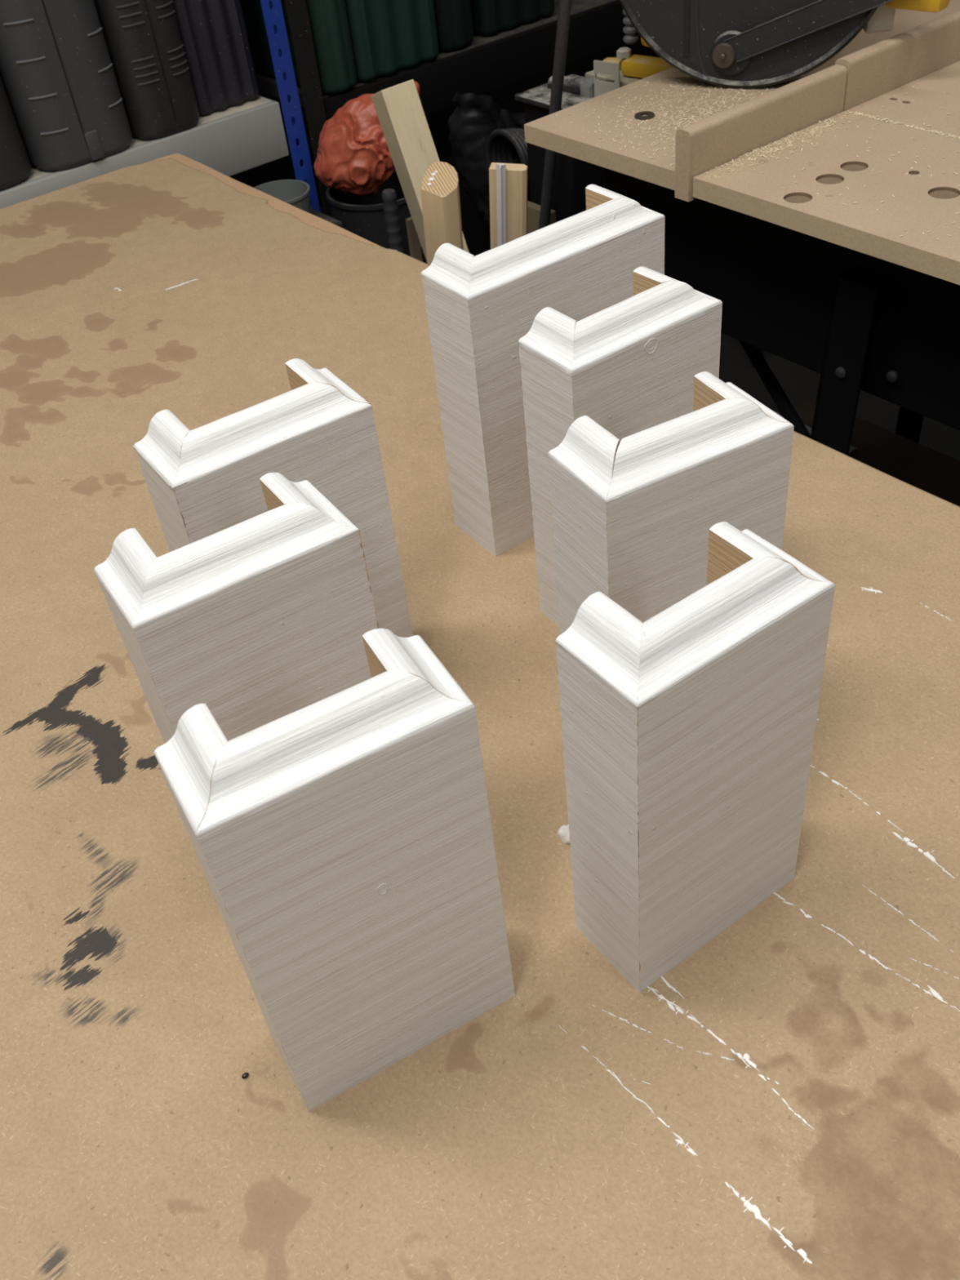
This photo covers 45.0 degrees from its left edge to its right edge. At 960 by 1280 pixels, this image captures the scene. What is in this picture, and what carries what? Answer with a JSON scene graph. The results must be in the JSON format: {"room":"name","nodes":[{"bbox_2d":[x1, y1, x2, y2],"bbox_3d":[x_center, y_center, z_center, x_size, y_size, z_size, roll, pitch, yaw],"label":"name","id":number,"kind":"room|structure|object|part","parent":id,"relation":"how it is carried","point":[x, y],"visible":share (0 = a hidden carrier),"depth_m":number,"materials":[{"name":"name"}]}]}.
{"room":"woodworking workshop","nodes":[
{"label":"woodworking workshop","id":0,"kind":"room"},
{"bbox_2d":[228,38,645,206],"bbox_3d":[-1.404,-2.083,2.302,4.800,3.060,0.050,-31,47,-25],"label":"wall","id":1,"kind":"structure","parent":0,"point":[282,168],"depth_m":3.85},
{"bbox_2d":[320,155,959,461],"bbox_3d":[0.292,0.243,1.798,4.800,0.050,4.900,-31,47,-25],"label":"floor","id":2,"kind":"structure","parent":0,"point":[800,384],"depth_m":2.63,"materials":[{"name":"grey concrete"}]},
{"bbox_2d":[0,0,320,212],"bbox_3d":[-0.557,-0.770,1.803,2.450,1.610,0.511,-31,47,-25],"label":"shelving unit","id":3,"kind":"object","parent":2,"relation":"on","point":[232,140],"visible":0.27,"depth_m":1.64,"materials":[{"name":"grey paint"}]},
{"bbox_2d":[0,76,31,191],"bbox_3d":[-0.769,-0.825,1.455,0.152,0.448,0.386,-31,47,-25],"label":"tool case","id":4,"kind":"object","parent":3,"relation":"on","point":[15,168],"visible":1,"depth_m":1.48,"materials":[{"name":"black plastic"}]},
{"bbox_2d":[0,0,132,171],"bbox_3d":[-0.651,-0.894,1.516,0.140,0.448,0.393,-31,47,-25],"label":"tool case","id":5,"kind":"object","parent":3,"relation":"on","point":[57,74],"visible":1,"depth_m":1.48,"materials":[{"name":"grey plastic"}]},
{"bbox_2d":[93,0,199,140],"bbox_3d":[-0.558,-0.953,1.569,0.098,0.448,0.388,-31,47,-25],"label":"tool case","id":6,"kind":"object","parent":3,"relation":"on","point":[143,40],"visible":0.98,"depth_m":1.54,"materials":[{"name":"black plastic"}]},
{"bbox_2d":[171,0,259,115],"bbox_3d":[-0.485,-1.012,1.624,0.105,0.448,0.356,-31,47,-25],"label":"tool case","id":7,"kind":"object","parent":3,"relation":"on","point":[214,36],"visible":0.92,"depth_m":1.61,"materials":[{"name":"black plastic"}]},
{"bbox_3d":[-0.279,-0.737,1.726,0.030,1.610,0.037,-31,47,-25],"label":"slotted post","id":8,"kind":"part","parent":3,"relation":"part of","materials":[{"name":"blue paint"}]},
{"bbox_2d":[310,208,343,228],"bbox_3d":[-0.246,-0.325,1.917,0.125,0.738,0.118,-31,47,-25],"label":"storage box","id":9,"kind":"object","parent":2,"relation":"on","point":[314,212],"visible":0.11,"depth_m":1.68,"materials":[{"name":"black plastic"}]},
{"bbox_2d":[253,179,311,213],"bbox_3d":[-0.282,-0.613,1.649,0.091,0.050,0.091,-31,47,-25],"label":"tub","id":10,"kind":"object","parent":9,"relation":"on","point":[295,193],"visible":0.32,"depth_m":1.66,"materials":[{"name":"grey plastic"}]},
{"bbox_2d":[325,168,426,263],"bbox_3d":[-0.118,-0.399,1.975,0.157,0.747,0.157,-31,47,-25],"label":"bucket","id":11,"kind":"object","parent":2,"relation":"on","point":[363,216],"visible":0.15,"depth_m":1.71,"materials":[{"name":"black plastic"}]},
{"bbox_2d":[314,80,419,197],"bbox_3d":[-0.162,-0.721,1.685,0.167,0.155,0.108,-7,42,0],"label":"sack","id":12,"kind":"object","parent":11,"relation":"on","point":[353,156],"visible":0.74,"depth_m":1.65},
{"bbox_2d":[382,188,404,253],"bbox_3d":[-0.096,-0.339,1.868,0.021,0.775,0.041,-31,47,-25],"label":"corrugated hose","id":13,"kind":"object","parent":2,"relation":"on","point":[392,217],"visible":0.12,"depth_m":1.62,"materials":[{"name":"grey plastic"}]},
{"bbox_2d":[405,217,422,262],"bbox_3d":[-0.060,-0.305,1.851,0.014,0.750,0.008,-31,47,-25],"label":"thin lath","id":14,"kind":"object","parent":2,"relation":"on","point":[414,242],"visible":0.21,"depth_m":1.62,"materials":[{"name":"brown wood"}]},
{"bbox_2d":[371,79,469,263],"bbox_3d":[0.046,-0.262,1.636,0.053,0.938,0.410,-31,47,-25],"label":"timber offcut","id":15,"kind":"object","parent":2,"relation":"on","point":[398,108],"visible":0.22,"depth_m":1.45,"materials":[{"name":"beige wood"}]},
{"bbox_2d":[420,161,463,265],"bbox_3d":[-0.019,-0.186,1.581,0.045,0.914,0.097,-31,47,-25],"label":"wooden stick","id":16,"kind":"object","parent":2,"relation":"on","point":[439,188],"depth_m":1.27,"materials":[{"name":"brown wood"}]},
{"bbox_2d":[0,153,959,1279],"bbox_3d":[-0.250,0.403,1.010,1.249,0.860,1.950,-31,47,-25],"label":"workbench","id":17,"kind":"object","parent":2,"relation":"on","point":[782,1102],"visible":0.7,"depth_m":0.61,"materials":[{"name":"brown wood"}]},
{"bbox_2d":[93,472,378,743],"bbox_3d":[-0.109,0.027,0.601,0.113,0.214,0.053,-26,45,-20],"label":"plinth block","id":18,"kind":"object","parent":17,"relation":"on","point":[259,620],"visible":0.63,"depth_m":0.54,"materials":[{"name":"white wood"}]},
{"bbox_2d":[241,1072,248,1078],"bbox_3d":[-0.113,0.209,0.557,0.004,0.002,0.002,-31,47,-25],"label":"black pellet","id":19,"kind":"object","parent":17,"relation":"on","point":[245,1075],"visible":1,"depth_m":0.56,"materials":[{"name":"plastic"}]},
{"bbox_2d":[133,358,413,637],"bbox_3d":[-0.112,-0.046,0.683,0.119,0.214,0.054,-28,45,-21],"label":"plinth block","id":20,"kind":"object","parent":17,"relation":"on","point":[202,482],"visible":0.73,"depth_m":0.61,"materials":[{"name":"white wood"}]},
{"bbox_2d":[154,628,515,1111],"bbox_3d":[-0.053,0.104,0.503,0.114,0.218,0.049,-24,44,-18],"label":"plinth block","id":21,"kind":"object","parent":17,"relation":"on","point":[343,843],"visible":1,"depth_m":0.46,"materials":[{"name":"white wood"}]},
{"bbox_2d":[421,184,665,556],"bbox_3d":[0.051,-0.191,0.823,0.166,0.214,0.054,-30,46,-23],"label":"plinth block","id":22,"kind":"object","parent":17,"relation":"on","point":[579,266],"visible":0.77,"depth_m":0.76,"materials":[{"name":"white wood"}]},
{"bbox_2d":[557,824,569,844],"bbox_3d":[0.049,0.107,0.643,0.009,0.009,0.013,-31,47,-25],"label":"lump","id":23,"kind":"object","parent":17,"relation":"on","point":[563,831],"visible":0.57,"depth_m":0.64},
{"bbox_2d":[518,266,722,626],"bbox_3d":[0.090,-0.113,0.728,0.114,0.216,0.049,-29,46,-23],"label":"plinth block","id":24,"kind":"object","parent":17,"relation":"on","point":[630,366],"visible":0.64,"depth_m":0.66,"materials":[{"name":"white wood"}]},
{"bbox_3d":[0.097,-0.107,0.720,0.114,0.216,0.024,-29,46,-23],"label":"panel","id":25,"kind":"part","parent":24,"relation":"part of","materials":[{"name":"white wood"}]},
{"bbox_2d":[547,371,794,635],"bbox_3d":[0.103,-0.030,0.635,0.112,0.214,0.052,-23,44,-17],"label":"plinth block","id":26,"kind":"object","parent":17,"relation":"on","point":[633,517],"visible":0.62,"depth_m":0.57,"materials":[{"name":"white wood"}]},
{"bbox_3d":[0.110,-0.022,0.625,0.110,0.214,0.024,-23,44,-17],"label":"panel","id":27,"kind":"part","parent":26,"relation":"part of","materials":[{"name":"white wood"}]},
{"bbox_2d":[555,521,835,992],"bbox_3d":[0.098,0.058,0.537,0.110,0.214,0.051,-29,46,-23],"label":"plinth block","id":28,"kind":"object","parent":17,"relation":"on","point":[688,730],"visible":1,"depth_m":0.49,"materials":[{"name":"white wood"}]},
{"bbox_3d":[0.105,0.065,0.528,0.108,0.214,0.024,-29,46,-23],"label":"panel","id":29,"kind":"part","parent":28,"relation":"part of","materials":[{"name":"white wood"}]},
{"bbox_2d":[496,163,506,246],"bbox_3d":[0.034,-0.190,1.564,0.010,0.915,0.111,-31,47,-25],"label":"bead","id":30,"kind":"object","parent":2,"relation":"on","point":[500,168],"visible":0.18,"depth_m":1.26,"materials":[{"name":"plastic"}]},
{"bbox_2d":[488,162,527,249],"bbox_3d":[0.041,-0.193,1.573,0.035,0.914,0.139,-31,47,-25],"label":"batten","id":31,"kind":"object","parent":2,"relation":"on","point":[516,174],"visible":0.19,"depth_m":1.26,"materials":[{"name":"beige wood"}]},
{"bbox_2d":[255,0,763,368],"bbox_3d":[0.011,-1.060,2.152,1.073,1.470,0.516,-31,47,-25],"label":"shelving unit","id":32,"kind":"object","parent":2,"relation":"on","point":[489,64],"visible":0.37,"depth_m":1.85,"materials":[{"name":"paint"}]},
{"bbox_2d":[240,0,356,94],"bbox_3d":[-0.341,-1.077,1.689,0.064,0.464,0.392,-31,47,-25],"label":"tool case","id":33,"kind":"object","parent":32,"relation":"on","point":[328,19],"visible":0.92,"depth_m":1.70,"materials":[{"name":"green plastic"}]},
{"bbox_3d":[-0.242,-0.700,1.785,0.032,1.470,0.037,-31,47,-25],"label":"slotted post","id":34,"kind":"part","parent":32,"relation":"part of","materials":[{"name":"metal"}]},
{"bbox_2d":[344,0,439,82],"bbox_3d":[-0.257,-1.132,1.739,0.152,0.464,0.385,-31,47,-25],"label":"tool case","id":35,"kind":"object","parent":32,"relation":"on","point":[388,37],"visible":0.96,"depth_m":1.74,"materials":[{"name":"green plastic"}]},
{"bbox_2d":[433,0,473,52],"bbox_3d":[-0.164,-1.193,1.794,0.068,0.464,0.374,-31,47,-25],"label":"tool case","id":36,"kind":"object","parent":32,"relation":"on","point":[454,24],"visible":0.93,"depth_m":1.80,"materials":[{"name":"green plastic"}]},
{"bbox_2d":[448,91,530,250],"bbox_3d":[0.056,-0.664,1.845,0.124,0.360,0.268,-31,47,-25],"label":"sheet","id":37,"kind":"object","parent":32,"relation":"on","point":[474,117],"depth_m":1.80,"materials":[{"name":"black plastic"}]},
{"bbox_3d":[0.051,-0.709,1.707,0.042,0.094,0.094,-31,47,-25],"label":"cable coil","id":38,"kind":"part","parent":37,"relation":"part of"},
{"bbox_2d":[470,0,554,36],"bbox_3d":[-0.062,-1.261,1.855,0.155,0.464,0.361,-31,47,-25],"label":"tool case","id":39,"kind":"object","parent":32,"relation":"on","point":[489,17],"visible":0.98,"depth_m":1.87,"materials":[{"name":"green plastic"}]},
{"bbox_2d":[527,200,555,234],"bbox_3d":[0.113,-0.265,1.757,0.012,0.792,0.055,-31,47,-25],"label":"ply offcut","id":40,"kind":"object","parent":2,"relation":"on","point":[533,209],"visible":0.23,"depth_m":1.50,"materials":[{"name":"brown wood"}]},
{"bbox_2d":[538,0,571,229],"bbox_3d":[0.081,-0.528,1.459,0.014,1.570,0.360,-31,47,-25],"label":"rod","id":41,"kind":"object","parent":2,"relation":"on","point":[565,6],"visible":0.33,"depth_m":1.32,"materials":[{"name":"black metal"}]},
{"bbox_2d":[515,74,604,222],"bbox_3d":[0.156,-0.337,1.735,0.098,0.920,0.102,-31,47,-25],"label":"steel column","id":42,"kind":"structure","parent":2,"relation":"on","point":[572,175],"depth_m":1.46,"materials":[{"name":"black metal"}]},
{"bbox_2d":[524,0,959,455],"bbox_3d":[0.678,-0.191,1.431,0.828,1.007,0.903,-31,47,-25],"label":"bench","id":43,"kind":"object","parent":2,"relation":"on","point":[831,288],"visible":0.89,"depth_m":1.13,"materials":[{"name":"brown wood"}]},
{"bbox_2d":[634,111,654,119],"bbox_3d":[0.173,-0.551,1.216,0.021,0.002,0.021,-31,47,-25],"label":"washer","id":44,"kind":"object","parent":43,"relation":"on","point":[638,115],"visible":1,"depth_m":1.21,"materials":[{"name":"black metal"}]},
{"bbox_2d":[546,0,950,97],"bbox_3d":[0.304,-0.788,1.167,0.422,0.504,0.401,-12,42,-5],"label":"saw","id":45,"kind":"object","parent":43,"relation":"on","point":[727,43],"visible":0.96,"depth_m":1.22,"materials":[{"name":"black metal"}]},
{"bbox_3d":[0.189,-0.666,1.403,0.040,0.028,0.140,-31,47,-25],"label":"steel rail","id":46,"kind":"part","parent":45,"relation":"part of","materials":[{"name":"grey metal"}]},
{"bbox_3d":[0.258,-0.619,1.228,0.025,0.025,0.010,11,45,19],"label":"pivot knob","id":47,"kind":"part","parent":45,"relation":"part of","materials":[{"name":"metal"}]},
{"bbox_3d":[0.267,-0.624,1.232,0.044,0.044,0.005,11,45,19],"label":"boss plate","id":48,"kind":"part","parent":45,"relation":"part of","materials":[{"name":"black metal"}]},
{"bbox_3d":[0.432,-0.647,1.159,0.075,0.026,0.026,28,53,33],"label":"yellow rail","id":49,"kind":"part","parent":45,"relation":"part of","materials":[{"name":"paint"}]},
{"bbox_2d":[555,71,959,239],"bbox_3d":[0.373,-0.478,1.107,0.331,0.001,0.627,-31,47,-25],"label":"wood shavings","id":50,"kind":"object","parent":43,"relation":"on","point":[710,108],"visible":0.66,"depth_m":1.19},
{"bbox_3d":[0.388,-0.015,1.371,0.065,0.880,0.075,-31,47,-25],"label":"leg","id":51,"kind":"part","parent":43,"relation":"part of","materials":[{"name":"black metal"}]},
{"bbox_3d":[0.718,-0.499,1.866,0.038,0.880,0.127,4,43,13],"label":"leg","id":52,"kind":"part","parent":43,"relation":"part of","materials":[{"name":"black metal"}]},
{"bbox_2d":[794,398,959,506],"bbox_3d":[0.534,-0.078,1.829,0.435,0.340,0.420,-31,47,-25],"label":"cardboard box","id":53,"kind":"object","parent":2,"relation":"on","point":[933,472],"visible":0.12,"depth_m":1.78,"materials":[{"name":"brown cardboard"}]},
{"bbox_2d":[774,411,857,453],"bbox_3d":[0.488,-0.306,1.817,0.120,0.011,0.160,-31,47,-25],"label":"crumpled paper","id":54,"kind":"object","parent":53,"relation":"on","point":[851,448],"visible":0.04,"depth_m":1.84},
{"bbox_2d":[645,46,661,57],"bbox_3d":[2.022,-2.061,1.784,0.050,3.060,4.900,-31,47,-25],"label":"wall","id":55,"kind":"structure","parent":0,"point":[649,51],"depth_m":4.22,"materials":[{"name":"black"}]}
]}

